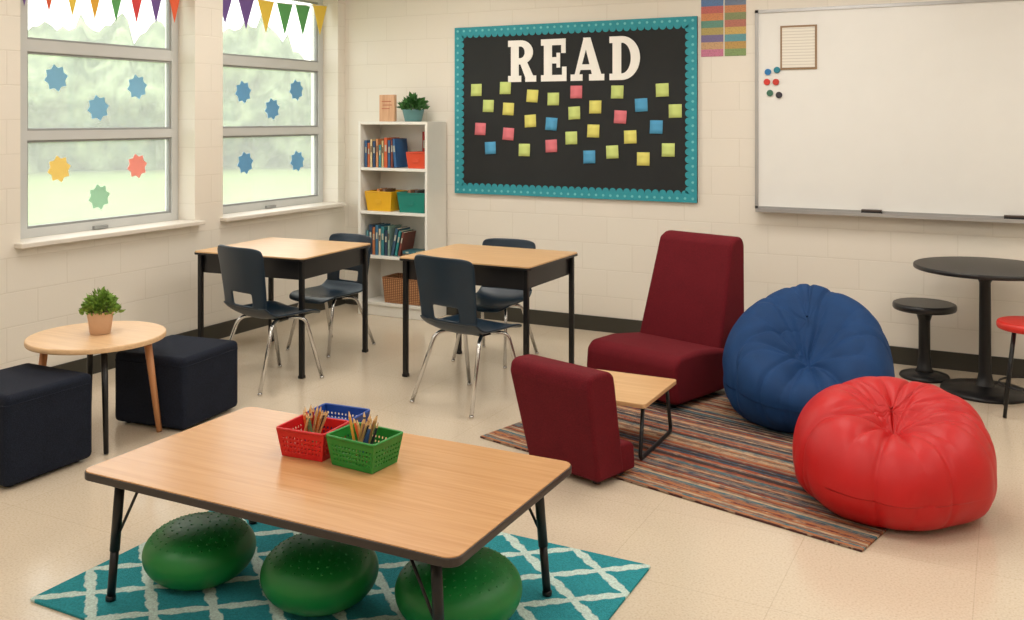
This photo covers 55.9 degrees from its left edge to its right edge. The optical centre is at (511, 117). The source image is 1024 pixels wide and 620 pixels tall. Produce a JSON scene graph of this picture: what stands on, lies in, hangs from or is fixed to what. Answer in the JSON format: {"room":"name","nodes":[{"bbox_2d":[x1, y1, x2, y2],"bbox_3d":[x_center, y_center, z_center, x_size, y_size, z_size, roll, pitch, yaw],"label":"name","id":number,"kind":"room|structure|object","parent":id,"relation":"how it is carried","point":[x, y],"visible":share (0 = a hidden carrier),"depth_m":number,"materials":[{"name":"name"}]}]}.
{"room":"classroom","nodes":[
{"label":"classroom","id":0,"kind":"room"},
{"bbox_2d":[0,0,344,369],"bbox_3d":[-3.580,0.150,4.859,0.300,3.000,8.550,0,0,27],"label":"wall","id":1,"kind":"structure","parent":0,"point":[153,275],"depth_m":6.95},
{"bbox_2d":[20,0,177,238],"bbox_3d":[-2.784,-0.170,6.473,0.075,1.859,1.388,0,0,27],"label":"window","id":2,"kind":"structure","parent":1,"relation":"in","point":[168,55],"depth_m":6.49,"materials":[{"name":"paint"}]},
{"bbox_2d":[44,65,67,90],"bbox_3d":[-2.933,-0.257,6.210,0.002,0.172,0.172,0,0,27],"label":"window sticker","id":3,"kind":"object","parent":2,"relation":"attached to","point":[56,77],"visible":1,"depth_m":6.21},
{"bbox_2d":[48,156,70,181],"bbox_3d":[-2.923,0.329,6.229,0.002,0.172,0.172,0,0,27],"label":"window sticker","id":4,"kind":"object","parent":2,"relation":"attached to","point":[59,168],"visible":1,"depth_m":6.23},
{"bbox_2d":[87,95,108,120],"bbox_3d":[-2.785,-0.067,6.496,0.002,0.172,0.172,0,0,27],"label":"window sticker","id":5,"kind":"object","parent":2,"relation":"attached to","point":[98,107],"visible":1,"depth_m":6.50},
{"bbox_2d":[88,185,109,209],"bbox_3d":[-2.781,0.532,6.503,0.002,0.172,0.172,0,0,27],"label":"window sticker","id":6,"kind":"object","parent":2,"relation":"attached to","point":[99,195],"visible":1,"depth_m":6.50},
{"bbox_2d":[127,154,146,177],"bbox_3d":[-2.635,0.337,6.786,0.002,0.172,0.172,0,0,27],"label":"window sticker","id":7,"kind":"object","parent":2,"relation":"attached to","point":[137,165],"visible":1,"depth_m":6.79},
{"bbox_2d":[128,75,146,98],"bbox_3d":[-2.635,-0.218,6.786,0.002,0.172,0.172,0,0,27],"label":"window sticker","id":8,"kind":"object","parent":2,"relation":"attached to","point":[137,86],"visible":1,"depth_m":6.79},
{"bbox_2d":[23,0,179,22],"bbox_3d":[-2.710,-0.799,6.435,0.005,0.297,1.367,0,0,27],"label":"bunting","id":9,"kind":"object","parent":1,"relation":"hanging from","point":[136,4],"visible":1,"depth_m":6.65},
{"bbox_2d":[14,220,205,248],"bbox_3d":[-2.665,0.760,6.412,0.235,0.030,1.470,0,0,27],"label":"window sill","id":10,"kind":"structure","parent":1,"relation":"attached to","point":[32,242],"depth_m":6.28,"materials":[{"name":"paint"}]},
{"bbox_2d":[52,299,344,373],"bbox_3d":[-3.442,1.593,4.787,0.012,0.115,8.530,0,0,27],"label":"baseboard","id":11,"kind":"structure","parent":1,"relation":"attached to","point":[224,329],"depth_m":7.19,"materials":[{"name":"plastic"}]},
{"bbox_2d":[223,0,322,213],"bbox_3d":[-2.015,-0.170,7.961,0.075,1.859,1.398,0,0,27],"label":"window","id":12,"kind":"structure","parent":1,"relation":"in","point":[229,60],"depth_m":8.18,"materials":[{"name":"paint"}]},
{"bbox_2d":[235,81,250,102],"bbox_3d":[-2.151,-0.208,7.724,0.002,0.180,0.180,0,0,27],"label":"window sticker","id":13,"kind":"object","parent":12,"relation":"attached to","point":[243,91],"visible":1,"depth_m":7.72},
{"bbox_2d":[237,152,252,173],"bbox_3d":[-2.140,0.361,7.745,0.002,0.180,0.180,0,0,27],"label":"window sticker","id":14,"kind":"object","parent":12,"relation":"attached to","point":[245,162],"visible":1,"depth_m":7.75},
{"bbox_2d":[265,99,278,119],"bbox_3d":[-1.994,-0.075,8.028,0.002,0.180,0.180,0,0,27],"label":"window sticker","id":15,"kind":"object","parent":12,"relation":"attached to","point":[272,108],"visible":1,"depth_m":8.03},
{"bbox_2d":[289,80,302,99],"bbox_3d":[-1.855,-0.241,8.298,0.002,0.180,0.180,0,0,27],"label":"window sticker","id":16,"kind":"object","parent":12,"relation":"attached to","point":[296,89],"visible":1,"depth_m":8.30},
{"bbox_2d":[290,151,303,170],"bbox_3d":[-1.849,0.370,8.310,0.002,0.180,0.180,0,0,27],"label":"window sticker","id":17,"kind":"object","parent":12,"relation":"attached to","point":[297,159],"visible":1,"depth_m":8.31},
{"bbox_2d":[223,0,326,34],"bbox_3d":[-1.942,-0.847,7.923,0.005,0.312,1.377,0,0,27],"label":"bunting","id":18,"kind":"object","parent":1,"relation":"hanging from","point":[265,6],"visible":0.99,"depth_m":7.99},
{"bbox_2d":[220,202,345,221],"bbox_3d":[-1.897,0.760,7.900,0.235,0.030,1.460,0,0,27],"label":"window sill","id":19,"kind":"structure","parent":1,"relation":"attached to","point":[228,217],"depth_m":7.77,"materials":[{"name":"paint"}]},
{"bbox_2d":[0,304,1023,619],"bbox_3d":[0.045,1.700,2.987,8.460,0.100,9.150,0,0,27],"label":"floor","id":20,"kind":"structure","parent":0,"point":[705,562],"depth_m":3.92,"materials":[{"name":"tile"}]},
{"bbox_2d":[0,363,91,486],"bbox_3d":[-2.336,1.440,4.565,0.487,0.420,0.467,0,0,27],"label":"ottoman","id":21,"kind":"object","parent":20,"relation":"on","point":[46,411],"visible":1,"depth_m":4.45,"materials":[{"name":"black fabric"}]},
{"bbox_2d":[24,321,165,453],"bbox_3d":[-2.150,1.384,5.000,0.676,0.528,0.676,0,0,27],"label":"round side table","id":22,"kind":"object","parent":20,"relation":"on","point":[74,339],"visible":0.88,"depth_m":4.92,"materials":[{"name":"brown wood"}]},
{"bbox_2d":[78,286,125,334],"bbox_3d":[-2.139,0.997,5.014,0.227,0.245,0.226,0,0,27],"label":"potted plant","id":23,"kind":"object","parent":22,"relation":"on","point":[100,309],"visible":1,"depth_m":4.97,"materials":[{"name":"green plant"}]},
{"bbox_2d":[115,335,237,429],"bbox_3d":[-1.850,1.455,5.344,0.477,0.390,0.477,0,0,20],"label":"ottoman","id":24,"kind":"object","parent":20,"relation":"on","point":[197,377],"visible":0.95,"depth_m":5.17,"materials":[{"name":"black fabric"}]},
{"bbox_2d":[217,244,323,396],"bbox_3d":[-1.525,1.215,6.054,0.488,0.870,0.537,0,0,39],"label":"chair","id":25,"kind":"object","parent":20,"relation":"on","point":[242,269],"visible":0.98,"depth_m":5.88,"materials":[{"name":"blue plastic"}]},
{"bbox_2d":[194,237,370,378],"bbox_3d":[-1.556,1.268,6.622,0.886,0.765,0.826,0,0,23],"label":"student desk","id":26,"kind":"object","parent":20,"relation":"on","point":[284,258],"visible":0.8,"depth_m":6.43,"materials":[{"name":"brown wood"}]},
{"bbox_2d":[286,233,375,357],"bbox_3d":[-1.301,1.254,6.939,0.449,0.792,0.505,0,0,33],"label":"chair","id":27,"kind":"object","parent":20,"relation":"on","point":[334,288],"visible":0.68,"depth_m":7.00,"materials":[{"name":"blue plastic"}]},
{"bbox_2d":[30,511,649,619],"bbox_3d":[-0.569,1.645,3.417,1.805,0.010,1.210,0,0,27],"label":"rug","id":28,"kind":"object","parent":20,"relation":"on","point":[585,585],"visible":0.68,"depth_m":3.33,"materials":[{"name":"carpet"}]},
{"bbox_2d":[142,511,255,590],"bbox_3d":[-1.116,1.539,3.450,0.390,0.201,0.390,0,0,11],"label":"cushion","id":29,"kind":"object","parent":28,"relation":"on","point":[200,550],"visible":0.99,"depth_m":3.33,"materials":[{"name":"green rubber"}]},
{"bbox_2d":[260,533,378,616],"bbox_3d":[-0.652,1.535,3.280,0.396,0.209,0.396,0,0,-2],"label":"cushion","id":30,"kind":"object","parent":28,"relation":"on","point":[306,575],"visible":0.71,"depth_m":3.15,"materials":[{"name":"green rubber"}]},
{"bbox_2d":[85,407,571,619],"bbox_3d":[-0.622,1.415,3.297,1.468,0.449,0.828,0,0,27],"label":"table","id":31,"kind":"object","parent":28,"relation":"on","point":[441,502],"visible":1,"depth_m":3.14,"materials":[{"name":"brown wood"}]},
{"bbox_2d":[276,414,348,461],"bbox_3d":[-0.706,1.137,3.428,0.210,0.103,0.170,0,0,23],"label":"basket","id":32,"kind":"object","parent":31,"relation":"on","point":[291,447],"visible":0.62,"depth_m":3.37,"materials":[{"name":"red plastic"}]},
{"bbox_2d":[307,403,369,439],"bbox_3d":[-0.651,1.139,3.590,0.210,0.099,0.150,0,0,23],"label":"basket","id":33,"kind":"object","parent":31,"relation":"on","point":[330,407],"visible":0.17,"depth_m":3.65,"materials":[{"name":"blue plastic"}]},
{"bbox_2d":[326,422,402,473],"bbox_3d":[-0.507,1.136,3.323,0.220,0.105,0.170,0,0,31],"label":"basket","id":34,"kind":"object","parent":31,"relation":"on","point":[339,446],"visible":0.93,"depth_m":3.28,"materials":[{"name":"green plastic"}]},
{"bbox_2d":[395,547,521,619],"bbox_3d":[-0.174,1.533,3.151,0.416,0.213,0.416,0,0,4],"label":"cushion","id":35,"kind":"object","parent":28,"relation":"on","point":[487,586],"visible":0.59,"depth_m":3.03,"materials":[{"name":"green rubber"}]},
{"bbox_2d":[358,121,445,319],"bbox_3d":[-0.924,0.840,8.116,0.687,1.620,0.300,0,0,27],"label":"bookshelf","id":36,"kind":"object","parent":20,"relation":"on","point":[429,226],"visible":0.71,"depth_m":8.14,"materials":[{"name":"white laminate"}]},
{"bbox_2d":[364,140,369,166],"bbox_3d":[-1.194,0.302,8.232,0.028,0.225,0.181,0,0,27],"label":"book","id":37,"kind":"object","parent":36,"relation":"on","point":[365,141],"visible":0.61,"depth_m":8.15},
{"bbox_2d":[370,139,375,166],"bbox_3d":[-1.145,0.297,8.207,0.022,0.235,0.181,0,0,27],"label":"book","id":38,"kind":"object","parent":36,"relation":"on","point":[371,140],"visible":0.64,"depth_m":8.13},
{"bbox_2d":[372,227,374,254],"bbox_3d":[-1.122,1.034,8.195,0.026,0.230,0.181,0,0,27],"label":"book","id":39,"kind":"object","parent":36,"relation":"on","point":[373,228],"visible":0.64,"depth_m":8.12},
{"bbox_2d":[376,139,383,166],"bbox_3d":[-1.092,0.294,8.180,0.026,0.240,0.181,0,0,27],"label":"book","id":40,"kind":"object","parent":36,"relation":"on","point":[378,141],"visible":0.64,"depth_m":8.10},
{"bbox_2d":[375,223,389,254],"bbox_3d":[-1.094,1.024,8.181,0.030,0.250,0.181,0,0,27],"label":"book","id":41,"kind":"object","parent":36,"relation":"on","point":[377,227],"visible":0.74,"depth_m":8.10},
{"bbox_2d":[381,141,383,167],"bbox_3d":[-1.042,0.302,8.154,0.022,0.225,0.181,0,0,27],"label":"book","id":42,"kind":"object","parent":36,"relation":"on","point":[382,142],"visible":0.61,"depth_m":8.07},
{"bbox_2d":[365,190,406,211],"bbox_3d":[-1.067,0.697,8.179,0.280,0.165,0.250,0,0,27],"label":"storage bin","id":43,"kind":"object","parent":36,"relation":"on","point":[376,200],"visible":0.8,"depth_m":8.08,"materials":[{"name":"plastic"}]},
{"bbox_2d":[384,230,387,255],"bbox_3d":[-1.012,1.044,8.138,0.030,0.210,0.181,0,0,27],"label":"book","id":44,"kind":"object","parent":36,"relation":"on","point":[385,231],"visible":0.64,"depth_m":8.06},
{"bbox_2d":[381,225,392,254],"bbox_3d":[-1.042,1.030,8.154,0.032,0.240,0.181,0,0,27],"label":"book","id":45,"kind":"object","parent":36,"relation":"on","point":[383,228],"visible":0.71,"depth_m":8.07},
{"bbox_2d":[379,95,396,121],"bbox_3d":[-1.046,-0.083,8.133,0.155,0.225,0.037,0,0,27],"label":"wooden sign","id":46,"kind":"object","parent":36,"relation":"on","point":[387,103],"visible":1,"depth_m":8.11,"materials":[{"name":"brown wood"}]},
{"bbox_2d":[388,140,390,167],"bbox_3d":[-0.984,0.299,8.124,0.028,0.230,0.181,0,0,27],"label":"book","id":47,"kind":"object","parent":36,"relation":"on","point":[389,141],"visible":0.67,"depth_m":8.04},
{"bbox_2d":[384,137,398,167],"bbox_3d":[-1.014,0.289,8.140,0.034,0.250,0.181,0,0,27],"label":"book","id":48,"kind":"object","parent":36,"relation":"on","point":[385,139],"visible":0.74,"depth_m":8.06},
{"bbox_2d":[388,224,401,255],"bbox_3d":[-0.987,1.027,8.125,0.020,0.245,0.181,0,0,27],"label":"book","id":49,"kind":"object","parent":36,"relation":"on","point":[391,229],"visible":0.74,"depth_m":8.05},
{"bbox_2d":[392,138,407,167],"bbox_3d":[-0.937,0.292,8.100,0.049,0.242,0.181,0,0,27],"label":"book","id":50,"kind":"object","parent":36,"relation":"on","point":[399,146],"visible":0.93,"depth_m":8.07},
{"bbox_2d":[391,226,409,255],"bbox_3d":[-0.936,1.030,8.099,0.077,0.231,0.181,0,0,27],"label":"book","id":51,"kind":"object","parent":36,"relation":"on","point":[397,230],"visible":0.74,"depth_m":8.02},
{"bbox_2d":[382,273,419,305],"bbox_3d":[-0.863,1.431,8.073,0.390,0.215,0.240,0,0,27],"label":"woven basket","id":52,"kind":"object","parent":36,"relation":"on","point":[392,283],"visible":0.49,"depth_m":8.00,"materials":[{"name":"wicker"}]},
{"bbox_2d":[394,229,412,255],"bbox_3d":[-0.906,1.040,8.084,0.069,0.211,0.181,0,0,27],"label":"book","id":53,"kind":"object","parent":36,"relation":"on","point":[400,231],"visible":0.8,"depth_m":8.01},
{"bbox_2d":[398,230,415,255],"bbox_3d":[-0.878,1.045,8.069,0.065,0.201,0.181,0,0,27],"label":"book","id":54,"kind":"object","parent":36,"relation":"on","point":[408,237],"visible":0.83,"depth_m":8.04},
{"bbox_2d":[397,191,424,212],"bbox_3d":[-0.778,0.697,8.030,0.280,0.165,0.250,0,0,27],"label":"storage bin","id":55,"kind":"object","parent":36,"relation":"on","point":[408,202],"visible":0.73,"depth_m":7.93,"materials":[{"name":"plastic"}]},
{"bbox_2d":[397,91,429,121],"bbox_3d":[-0.832,-0.096,8.042,0.286,0.251,0.277,0,0,27],"label":"potted plant","id":56,"kind":"object","parent":36,"relation":"on","point":[411,106],"visible":1,"depth_m":7.98,"materials":[{"name":"green plant"}]},
{"bbox_2d":[406,151,424,168],"bbox_3d":[-0.748,0.346,7.980,0.200,0.135,0.190,0,0,27],"label":"storage bin","id":57,"kind":"object","parent":36,"relation":"on","point":[415,159],"visible":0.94,"depth_m":7.90,"materials":[{"name":"plastic"}]},
{"bbox_3d":[-0.810,1.137,8.028,0.130,0.025,0.171,0,0,27],"label":"book","id":58,"kind":"object","parent":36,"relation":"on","visible":0},
{"bbox_2d":[402,248,424,253],"bbox_3d":[-0.810,1.110,8.028,0.130,0.025,0.171,0,0,27],"label":"book","id":59,"kind":"object","parent":58,"relation":"on","point":[413,250],"visible":0.79,"depth_m":7.99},
{"bbox_2d":[410,254,521,418],"bbox_3d":[-0.251,1.215,5.622,0.488,0.870,0.537,0,0,39],"label":"chair","id":60,"kind":"object","parent":20,"relation":"on","point":[447,282],"visible":0.99,"depth_m":5.45,"materials":[{"name":"blue plastic"}]},
{"bbox_2d":[399,244,577,376],"bbox_3d":[-0.143,1.268,6.263,0.936,0.765,0.746,0,0,27],"label":"student desk","id":61,"kind":"object","parent":20,"relation":"on","point":[524,269],"visible":0.66,"depth_m":6.15,"materials":[{"name":"brown wood"}]},
{"bbox_2d":[451,238,538,368],"bbox_3d":[-0.116,1.254,6.642,0.449,0.792,0.504,0,0,27],"label":"chair","id":62,"kind":"object","parent":20,"relation":"on","point":[488,299],"visible":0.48,"depth_m":6.73,"materials":[{"name":"blue plastic"}]},
{"bbox_2d":[480,393,887,551],"bbox_3d":[1.076,1.645,4.882,1.990,0.010,1.500,0,0,41],"label":"striped rug","id":63,"kind":"object","parent":20,"relation":"on","point":[713,456],"visible":0.51,"depth_m":4.55,"materials":[{"name":"fabric"}]},
{"bbox_2d":[511,354,634,483],"bbox_3d":[0.291,1.380,4.477,0.490,0.519,0.376,0,0,44],"label":"lounge chair","id":64,"kind":"object","parent":63,"relation":"on","point":[568,411],"visible":0.92,"depth_m":4.33,"materials":[{"name":"red fabric"}]},
{"bbox_2d":[598,369,675,459],"bbox_3d":[0.537,1.500,4.911,0.470,0.279,0.500,0,0,27],"label":"side table","id":65,"kind":"object","parent":63,"relation":"on","point":[631,390],"visible":0.44,"depth_m":4.85,"materials":[{"name":"brown wood"}]},
{"bbox_2d":[587,230,743,407],"bbox_3d":[0.961,1.185,5.875,0.813,0.908,0.660,0,0,-45],"label":"lounge chair","id":66,"kind":"object","parent":63,"relation":"on","point":[695,299],"visible":0.82,"depth_m":5.86,"materials":[{"name":"red fabric"}]},
{"bbox_2d":[722,284,894,433],"bbox_3d":[1.623,1.298,5.296,0.934,0.684,0.932,0,0,23],"label":"bean bag","id":67,"kind":"object","parent":63,"relation":"on","point":[792,344],"visible":0.75,"depth_m":5.16,"materials":[{"name":"blue fabric"}]},
{"bbox_2d":[792,376,996,530],"bbox_3d":[1.620,1.403,4.124,0.810,0.473,0.843,0,0,23],"label":"bean bag","id":68,"kind":"object","parent":63,"relation":"on","point":[887,452],"visible":1,"depth_m":3.87,"materials":[{"name":"leather"}]},
{"bbox_2d":[892,298,956,383],"bbox_3d":[2.624,1.413,6.141,0.380,0.475,0.380,0,0,27],"label":"stool","id":69,"kind":"object","parent":20,"relation":"on","point":[924,308],"visible":0.99,"depth_m":6.10,"materials":[{"name":"black plastic"}]},
{"bbox_2d":[913,256,1023,404],"bbox_3d":[2.844,1.269,5.802,0.800,0.762,0.800,0,0,27],"label":"cafe table","id":70,"kind":"object","parent":20,"relation":"on","point":[981,389],"visible":0.98,"depth_m":5.77,"materials":[{"name":"metal"}]},
{"bbox_2d":[996,316,1023,417],"bbox_3d":[2.878,1.389,5.357,0.340,0.517,0.340,0,0,27],"label":"stool","id":71,"kind":"object","parent":20,"relation":"on","point":[1014,324],"visible":1,"depth_m":5.31,"materials":[{"name":"plastic"}]},
{"bbox_2d":[345,0,1023,358],"bbox_3d":[2.075,0.150,6.919,8.460,3.000,0.300,0,0,27],"label":"wall","id":72,"kind":"structure","parent":0,"point":[393,47],"depth_m":7.17,"materials":[{"name":"paint"}]},
{"bbox_2d":[455,16,697,202],"bbox_3d":[0.446,-0.062,7.576,2.066,1.375,0.027,0,0,27],"label":"bulletin board","id":73,"kind":"object","parent":72,"relation":"attached to","point":[667,46],"visible":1,"depth_m":7.53,"materials":[{"name":"black paper"}]},
{"bbox_2d":[471,84,481,95],"bbox_3d":[-0.294,-0.230,7.944,0.100,0.100,0.007,0,0,27],"label":"sticky note","id":74,"kind":"object","parent":73,"relation":"attached to","point":[476,89],"visible":1,"depth_m":7.94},
{"bbox_2d":[475,123,485,134],"bbox_3d":[-0.261,0.090,7.927,0.100,0.100,0.007,2,1,27],"label":"sticky note","id":75,"kind":"object","parent":73,"relation":"attached to","point":[480,128],"visible":1,"depth_m":7.93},
{"bbox_2d":[483,100,493,111],"bbox_3d":[-0.194,-0.098,7.893,0.100,0.100,0.007,1,1,27],"label":"sticky note","id":76,"kind":"object","parent":73,"relation":"attached to","point":[488,105],"visible":1,"depth_m":7.89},
{"bbox_2d":[485,142,495,153],"bbox_3d":[-0.178,0.245,7.884,0.106,0.106,0.007,0,0,27],"label":"sticky note","id":77,"kind":"object","parent":73,"relation":"attached to","point":[490,147],"visible":1,"depth_m":7.88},
{"bbox_2d":[500,82,510,93],"bbox_3d":[-0.055,-0.243,7.821,0.100,0.100,0.007,1,0,27],"label":"sticky note","id":78,"kind":"object","parent":73,"relation":"attached to","point":[505,87],"visible":1,"depth_m":7.82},
{"bbox_2d":[502,127,513,140],"bbox_3d":[-0.030,0.129,7.808,0.106,0.106,0.007,0,0,27],"label":"sticky note","id":79,"kind":"object","parent":73,"relation":"attached to","point":[508,133],"visible":1,"depth_m":7.81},
{"bbox_2d":[502,103,513,114],"bbox_3d":[-0.030,-0.073,7.808,0.104,0.104,0.007,0,0,27],"label":"sticky note","id":80,"kind":"object","parent":73,"relation":"attached to","point":[508,108],"visible":1,"depth_m":7.81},
{"bbox_2d":[508,40,535,81],"bbox_3d":[0.081,-0.458,7.751,0.252,0.335,0.006,0,0,27],"label":"letter","id":81,"kind":"object","parent":73,"relation":"attached to","point":[515,60],"visible":1,"depth_m":7.76,"materials":[{"name":"paper"}]},
{"bbox_2d":[519,144,529,155],"bbox_3d":[0.098,0.257,7.742,0.100,0.100,0.007,0,0,27],"label":"sticky note","id":82,"kind":"object","parent":73,"relation":"attached to","point":[524,149],"visible":1,"depth_m":7.74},
{"bbox_2d":[524,114,535,127],"bbox_3d":[0.146,0.024,7.717,0.106,0.106,0.007,0,0,27],"label":"sticky note","id":83,"kind":"object","parent":73,"relation":"attached to","point":[530,120],"visible":1,"depth_m":7.72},
{"bbox_2d":[526,89,537,102],"bbox_3d":[0.162,-0.176,7.709,0.106,0.106,0.007,0,0,27],"label":"sticky note","id":84,"kind":"object","parent":73,"relation":"attached to","point":[532,95],"visible":1,"depth_m":7.71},
{"bbox_2d":[545,139,556,152],"bbox_3d":[0.310,0.221,7.632,0.106,0.106,0.007,0,0,27],"label":"sticky note","id":85,"kind":"object","parent":73,"relation":"attached to","point":[551,145],"visible":1,"depth_m":7.63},
{"bbox_2d":[545,117,557,130],"bbox_3d":[0.310,0.047,7.632,0.106,0.106,0.007,0,0,27],"label":"sticky note","id":86,"kind":"object","parent":73,"relation":"attached to","point":[551,123],"visible":1,"depth_m":7.63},
{"bbox_2d":[547,93,558,104],"bbox_3d":[0.326,-0.150,7.625,0.100,0.100,0.007,0,0,27],"label":"sticky note","id":87,"kind":"object","parent":73,"relation":"attached to","point":[553,98],"visible":1,"depth_m":7.62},
{"bbox_2d":[541,38,566,81],"bbox_3d":[0.329,-0.458,7.623,0.222,0.335,0.006,0,0,27],"label":"letter","id":88,"kind":"object","parent":73,"relation":"attached to","point":[549,60],"visible":1,"depth_m":7.63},
{"bbox_2d":[565,131,576,144],"bbox_3d":[0.464,0.157,7.553,0.104,0.104,0.007,0,0,27],"label":"sticky note","id":89,"kind":"object","parent":73,"relation":"attached to","point":[570,137],"visible":1,"depth_m":7.55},
{"bbox_2d":[568,106,579,119],"bbox_3d":[0.486,-0.039,7.542,0.106,0.106,0.007,0,0,27],"label":"sticky note","id":90,"kind":"object","parent":73,"relation":"attached to","point":[573,112],"visible":1,"depth_m":7.54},
{"bbox_2d":[570,86,581,97],"bbox_3d":[0.501,-0.203,7.534,0.100,0.100,0.007,0,0,27],"label":"sticky note","id":91,"kind":"object","parent":73,"relation":"attached to","point":[575,91],"visible":1,"depth_m":7.53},
{"bbox_2d":[571,37,603,80],"bbox_3d":[0.585,-0.458,7.492,0.282,0.335,0.006,0,0,27],"label":"letter","id":92,"kind":"object","parent":73,"relation":"attached to","point":[587,45],"visible":1,"depth_m":7.49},
{"bbox_2d":[583,150,594,163],"bbox_3d":[0.599,0.302,7.484,0.104,0.104,0.007,0,0,27],"label":"sticky note","id":93,"kind":"object","parent":73,"relation":"attached to","point":[588,156],"visible":1,"depth_m":7.49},
{"bbox_2d":[587,124,599,137],"bbox_3d":[0.629,0.101,7.468,0.100,0.100,0.007,1,1,27],"label":"sticky note","id":94,"kind":"object","parent":73,"relation":"attached to","point":[592,130],"visible":1,"depth_m":7.47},
{"bbox_2d":[589,101,600,112],"bbox_3d":[0.643,-0.085,7.460,0.100,0.100,0.007,0,0,27],"label":"sticky note","id":95,"kind":"object","parent":73,"relation":"attached to","point":[594,106],"visible":1,"depth_m":7.46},
{"bbox_2d":[606,145,618,158],"bbox_3d":[0.768,0.260,7.396,0.106,0.106,0.007,0,0,27],"label":"sticky note","id":96,"kind":"object","parent":73,"relation":"attached to","point":[611,151],"visible":1,"depth_m":7.40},
{"bbox_2d":[611,85,623,98],"bbox_3d":[0.804,-0.199,7.377,0.100,0.100,0.007,1,0,27],"label":"sticky note","id":97,"kind":"object","parent":73,"relation":"attached to","point":[616,90],"visible":1,"depth_m":7.38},
{"bbox_2d":[614,110,626,123],"bbox_3d":[0.826,-0.008,7.366,0.104,0.104,0.007,0,0,27],"label":"sticky note","id":98,"kind":"object","parent":73,"relation":"attached to","point":[620,116],"visible":1,"depth_m":7.37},
{"bbox_2d":[609,36,639,79],"bbox_3d":[0.858,-0.458,7.351,0.247,0.335,0.005,0,0,27],"label":"letter","id":99,"kind":"object","parent":73,"relation":"attached to","point":[616,41],"visible":1,"depth_m":7.36,"materials":[{"name":"paper"}]},
{"bbox_2d":[624,130,636,143],"bbox_3d":[0.898,0.144,7.329,0.105,0.105,0.007,0,0,27],"label":"sticky note","id":100,"kind":"object","parent":73,"relation":"attached to","point":[630,137],"visible":1,"depth_m":7.33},
{"bbox_2d":[635,98,647,111],"bbox_3d":[0.976,-0.098,7.289,0.106,0.106,0.007,0,0,27],"label":"sticky note","id":101,"kind":"object","parent":73,"relation":"attached to","point":[641,104],"visible":1,"depth_m":7.29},
{"bbox_2d":[637,152,649,165],"bbox_3d":[0.990,0.309,7.282,0.100,0.100,0.007,0,0,27],"label":"sticky note","id":102,"kind":"object","parent":73,"relation":"attached to","point":[643,158],"visible":1,"depth_m":7.28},
{"bbox_2d":[650,120,662,133],"bbox_3d":[1.081,0.067,7.235,0.100,0.100,0.007,1,0,27],"label":"sticky note","id":103,"kind":"object","parent":73,"relation":"attached to","point":[656,126],"visible":1,"depth_m":7.24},
{"bbox_2d":[656,83,668,96],"bbox_3d":[1.123,-0.209,7.213,0.104,0.104,0.007,0,0,27],"label":"sticky note","id":104,"kind":"object","parent":73,"relation":"attached to","point":[662,89],"visible":1,"depth_m":7.21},
{"bbox_2d":[662,143,674,156],"bbox_3d":[1.164,0.238,7.192,0.100,0.100,0.007,-1,0,27],"label":"sticky note","id":105,"kind":"object","parent":73,"relation":"attached to","point":[668,149],"visible":1,"depth_m":7.19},
{"bbox_2d":[669,104,681,117],"bbox_3d":[1.212,-0.052,7.167,0.100,0.100,0.007,-2,-1,27],"label":"sticky note","id":106,"kind":"object","parent":73,"relation":"attached to","point":[675,110],"visible":1,"depth_m":7.17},
{"bbox_2d":[345,293,1023,375],"bbox_3d":[2.003,1.593,6.780,7.860,0.115,0.012,0,0,27],"label":"baseboard","id":107,"kind":"structure","parent":72,"relation":"attached to","point":[966,362],"depth_m":7.35,"materials":[{"name":"plastic"}]},
{"bbox_2d":[701,0,722,56],"bbox_3d":[1.466,-0.660,7.063,0.165,0.420,0.004,0,0,27],"label":"poster","id":108,"kind":"object","parent":72,"relation":"attached to","point":[711,10],"visible":1,"depth_m":7.06,"materials":[{"name":"paper"}]},
{"bbox_2d":[725,0,745,55],"bbox_3d":[1.617,-0.660,6.985,0.155,0.420,0.004,0,0,27],"label":"poster","id":109,"kind":"object","parent":72,"relation":"attached to","point":[735,10],"visible":1,"depth_m":6.98,"materials":[{"name":"paper"}]},
{"bbox_2d":[755,0,1023,223],"bbox_3d":[2.809,-0.054,6.314,2.440,1.432,0.099,0,0,27],"label":"whiteboard","id":110,"kind":"object","parent":72,"relation":"attached to","point":[912,110],"visible":1,"depth_m":6.46,"materials":[{"name":"ceramic"}]},
{"bbox_2d":[780,24,816,69],"bbox_3d":[2.007,-0.495,6.761,0.250,0.310,0.010,0,0,27],"label":"framed notice","id":111,"kind":"object","parent":110,"relation":"attached to","point":[798,43],"visible":1,"depth_m":6.76,"materials":[{"name":"paper"}]},
{"bbox_2d":[861,209,881,213],"bbox_3d":[2.425,0.634,6.508,0.130,0.034,0.050,0,0,27],"label":"eraser","id":112,"kind":"object","parent":110,"relation":"on","point":[862,210],"visible":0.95,"depth_m":6.49,"materials":[{"name":"fabric"}]},
{"bbox_2d":[755,208,1023,223],"bbox_3d":[2.809,0.650,6.314,2.400,0.024,0.099,0,0,27],"label":"marker tray","id":113,"kind":"object","parent":110,"relation":"on","point":[886,212],"depth_m":6.40,"materials":[{"name":"metal"}]},
{"bbox_2d":[1004,215,1023,219],"bbox_3d":[3.189,0.634,6.113,0.130,0.034,0.050,0,0,27],"label":"eraser","id":114,"kind":"object","parent":110,"relation":"on","point":[1021,217],"visible":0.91,"depth_m":6.10,"materials":[{"name":"fabric"}]},
{"label":"outside","id":115,"kind":"structure","parent":0,"visible":0},
{"bbox_2d":[28,167,310,225],"bbox_3d":[-36.020,2.000,41.101,90.000,0.100,120.000,0,0,27],"label":"lawn","id":116,"kind":"structure","parent":115,"point":[49,201],"depth_m":26.32,"materials":[{"name":"green plant"}]},
{"bbox_2d":[28,13,310,172],"bbox_3d":[-9.039,-1.499,36.170,46.050,6.887,12.361,0,0,-13],"label":"tree line","id":117,"kind":"object","parent":116,"relation":"on","point":[67,107],"visible":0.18,"depth_m":36.24,"materials":[{"name":"green plant"}]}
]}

